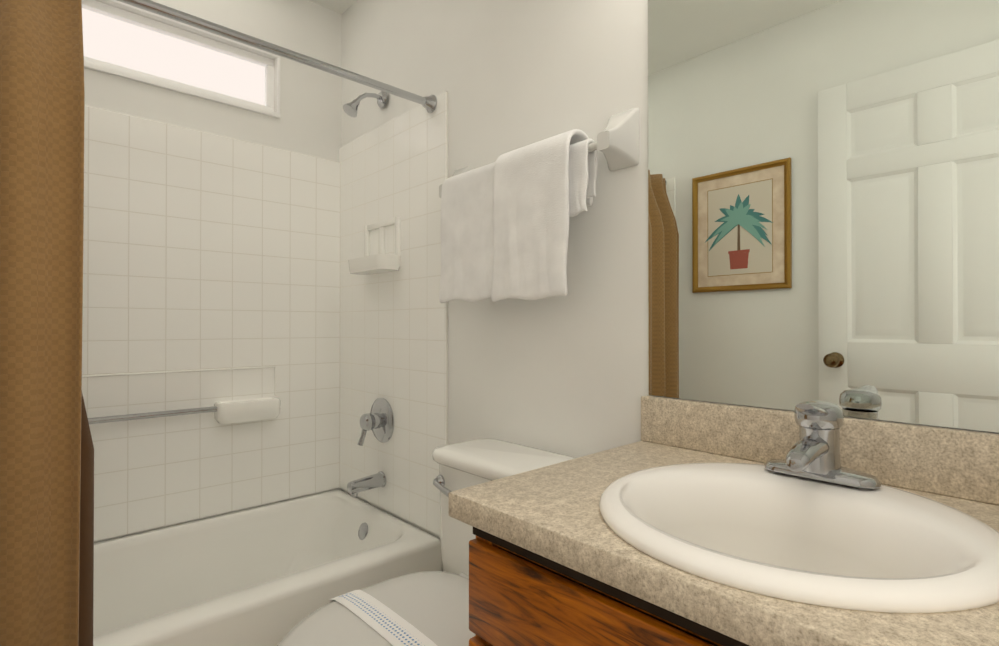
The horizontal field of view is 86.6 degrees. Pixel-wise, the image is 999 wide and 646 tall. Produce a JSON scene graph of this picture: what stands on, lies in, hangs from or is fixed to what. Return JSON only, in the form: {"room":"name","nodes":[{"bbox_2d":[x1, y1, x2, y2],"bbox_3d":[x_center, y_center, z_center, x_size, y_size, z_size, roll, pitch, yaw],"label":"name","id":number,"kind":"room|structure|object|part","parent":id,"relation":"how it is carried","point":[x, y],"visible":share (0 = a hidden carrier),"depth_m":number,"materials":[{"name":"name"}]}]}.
{"room":"bathroom","nodes":[
{"label":"bathroom","id":0,"kind":"room"},
{"bbox_2d":[84,0,341,543],"bbox_3d":[-1.276,-0.139,1.840,1.493,2.418,0.120,0,0,-43],"label":"wall","id":1,"kind":"structure","parent":0,"point":[309,122],"depth_m":2.10,"materials":[{"name":"paint"}]},
{"bbox_2d":[82,0,273,110],"bbox_3d":[-1.329,-0.953,1.772,1.116,0.223,0.035,0,0,-43],"label":"window","id":2,"kind":"structure","parent":1,"relation":"in","point":[111,40],"depth_m":1.92,"materials":[{"name":"white glass"}]},
{"bbox_3d":[-1.329,-0.953,1.772,1.116,0.223,0.035,0,0,-43],"label":"window frame sash","id":3,"kind":"part","parent":2,"relation":"part of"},
{"bbox_2d":[84,0,280,117],"bbox_3d":[-1.296,-0.949,1.736,1.140,0.255,0.011,0,0,-43],"label":"window frame lip","id":4,"kind":"structure","parent":1,"relation":"attached to","point":[128,75],"depth_m":1.90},
{"bbox_2d":[82,105,339,541],"bbox_3d":[-1.236,0.003,1.788,1.483,1.407,0.010,0,0,-43],"label":"tiles","id":5,"kind":"structure","parent":1,"relation":"attached to","point":[202,250],"depth_m":1.93,"materials":[{"name":"white tile"}]},
{"bbox_2d":[82,366,280,423],"bbox_3d":[-1.191,0.266,1.774,0.892,0.196,0.084,0,0,-43],"label":"grab rail","id":6,"kind":"object","parent":5,"relation":"attached to","point":[239,411],"visible":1,"depth_m":1.92,"materials":[{"name":"white ceramic"}]},
{"bbox_2d":[309,0,356,13],"bbox_3d":[-0.423,-1.414,0.928,1.733,0.120,2.630,0,0,-43],"label":"ceiling","id":7,"kind":"structure","parent":0,"point":[340,6],"depth_m":2.24,"materials":[{"name":"paint"}]},
{"bbox_2d":[341,0,998,571],"bbox_3d":[0.168,-0.141,1.468,0.120,2.418,2.630,0,0,-43],"label":"wall","id":8,"kind":"structure","parent":0,"point":[567,374],"depth_m":1.44,"materials":[{"name":"paint"}]},
{"bbox_2d":[343,91,386,117],"bbox_3d":[-0.507,-0.826,1.980,0.162,0.131,0.064,0,0,-43],"label":"shower head","id":9,"kind":"object","parent":8,"relation":"attached to","point":[350,109],"visible":1,"depth_m":1.96},
{"bbox_2d":[348,217,400,274],"bbox_3d":[-0.474,-0.290,2.000,0.100,0.195,0.270,0,0,-43],"label":"soap shelf","id":10,"kind":"object","parent":8,"relation":"attached to","point":[380,262],"visible":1,"depth_m":1.95,"materials":[{"name":"white ceramic"}]},
{"bbox_2d":[339,91,447,536],"bbox_3d":[-0.431,0.153,2.018,0.012,1.835,0.766,0,0,-43],"label":"tiles","id":11,"kind":"structure","parent":8,"relation":"attached to","point":[394,339],"depth_m":1.94,"materials":[{"name":"white tile"}]},
{"bbox_2d":[0,0,436,645],"bbox_3d":[-0.731,0.075,1.250,1.472,1.702,0.174,0,0,-43],"label":"shower curtain","id":12,"kind":"object","parent":11,"relation":"attached to","point":[46,520],"visible":1,"depth_m":1.04,"materials":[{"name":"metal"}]},
{"bbox_3d":[-0.769,-0.746,1.297,1.472,0.059,0.060,0,0,-43],"label":"rod","id":13,"kind":"part","parent":12,"relation":"part of","materials":[{"name":"silver metal"}]},
{"bbox_2d":[347,471,385,496],"bbox_3d":[-0.499,0.602,1.978,0.142,0.072,0.060,0,0,-43],"label":"tub spout","id":14,"kind":"object","parent":11,"relation":"attached to","point":[366,483],"visible":1,"depth_m":1.96,"materials":[{"name":"silver metal"}]},
{"bbox_2d":[357,398,393,445],"bbox_3d":[-0.483,0.372,1.994,0.095,0.173,0.170,0,0,-43],"label":"shower valve","id":15,"kind":"object","parent":11,"relation":"attached to","point":[378,420],"visible":1,"depth_m":1.98,"materials":[{"name":"silver metal"}]},
{"bbox_2d":[439,108,638,302],"bbox_3d":[0.042,-0.275,1.420,0.130,0.440,0.680,0,0,-43],"label":"towel rail","id":16,"kind":"object","parent":8,"relation":"attached to","point":[504,225],"visible":1,"depth_m":1.32,"materials":[{"name":"white fabric"}]},
{"bbox_2d":[439,158,521,302],"bbox_3d":[-0.063,-0.252,1.522,0.088,0.387,0.278,0,0,-43],"label":"bath towel","id":17,"kind":"object","parent":16,"relation":"hanging from","point":[471,201],"depth_m":1.48,"materials":[{"name":"white fabric"}]},
{"bbox_2d":[491,129,593,301],"bbox_3d":[0.102,-0.257,1.344,0.116,0.406,0.263,0,0,-43],"label":"bath towel","id":18,"kind":"object","parent":16,"relation":"hanging from","point":[536,187],"depth_m":1.29,"materials":[{"name":"white fabric"}]},
{"bbox_2d":[554,138,597,219],"bbox_3d":[0.181,-0.339,1.263,0.047,0.179,0.100,0,0,-43],"label":"hand towel","id":19,"kind":"object","parent":16,"relation":"hanging from","point":[582,152],"depth_m":1.24,"materials":[{"name":"white fabric"}]},
{"bbox_2d":[648,0,998,432],"bbox_3d":[0.629,-0.448,0.880,0.005,1.216,0.859,0,0,-43],"label":"mirror","id":20,"kind":"object","parent":8,"relation":"attached to","point":[823,200],"visible":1,"depth_m":0.93,"materials":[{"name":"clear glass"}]},
{"bbox_3d":[-0.423,1.124,0.912,1.733,0.120,2.630,0,0,-43],"label":"floor","id":21,"kind":"structure","parent":0,"visible":0},
{"bbox_2d":[93,490,441,645],"bbox_3d":[-0.977,0.887,1.511,1.469,0.361,0.736,0,0,-43],"label":"bathtub","id":22,"kind":"object","parent":21,"relation":"on","point":[272,574],"visible":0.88,"depth_m":1.75,"materials":[{"name":"white ceramic"}]},
{"bbox_2d":[277,438,575,645],"bbox_3d":[-0.146,0.699,1.178,0.712,0.733,0.438,0,0,-43],"label":"toilet","id":23,"kind":"object","parent":21,"relation":"on","point":[428,608],"visible":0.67,"depth_m":1.20,"materials":[{"name":"white ceramic"}]},
{"bbox_3d":[-0.218,0.633,1.112,0.508,0.031,0.380,0,0,-43],"label":"lid","id":24,"kind":"part","parent":23,"relation":"part of","materials":[{"name":"white plastic"}]},
{"bbox_3d":[-0.147,0.421,1.370,0.037,0.038,0.094,0,0,-43],"label":"lever","id":25,"kind":"part","parent":23,"relation":"part of","materials":[{"name":"silver metal"}]},
{"bbox_3d":[0.032,0.353,1.345,0.227,0.038,0.438,0,0,-43],"label":"tank lid","id":26,"kind":"part","parent":23,"relation":"part of","materials":[{"name":"white ceramic"}]},
{"bbox_2d":[449,396,998,645],"bbox_3d":[0.421,0.591,0.689,0.557,0.942,0.870,0,0,-43],"label":"bathroom vanity","id":27,"kind":"object","parent":21,"relation":"on","point":[806,523],"visible":1,"depth_m":0.73,"materials":[{"name":"beige stone"}]},
{"bbox_2d":[599,462,998,645],"bbox_3d":[0.375,0.319,0.709,0.481,0.153,0.471,0,0,-43],"label":"sink","id":28,"kind":"object","parent":27,"relation":"in","point":[867,563],"depth_m":0.64,"materials":[{"name":"white ceramic"}]},
{"bbox_2d":[764,400,881,488],"bbox_3d":[0.475,0.180,0.808,0.140,0.119,0.160,0,0,-43],"label":"faucet","id":29,"kind":"object","parent":27,"relation":"on","point":[814,461],"depth_m":0.81,"materials":[{"name":"silver metal"}]}
]}

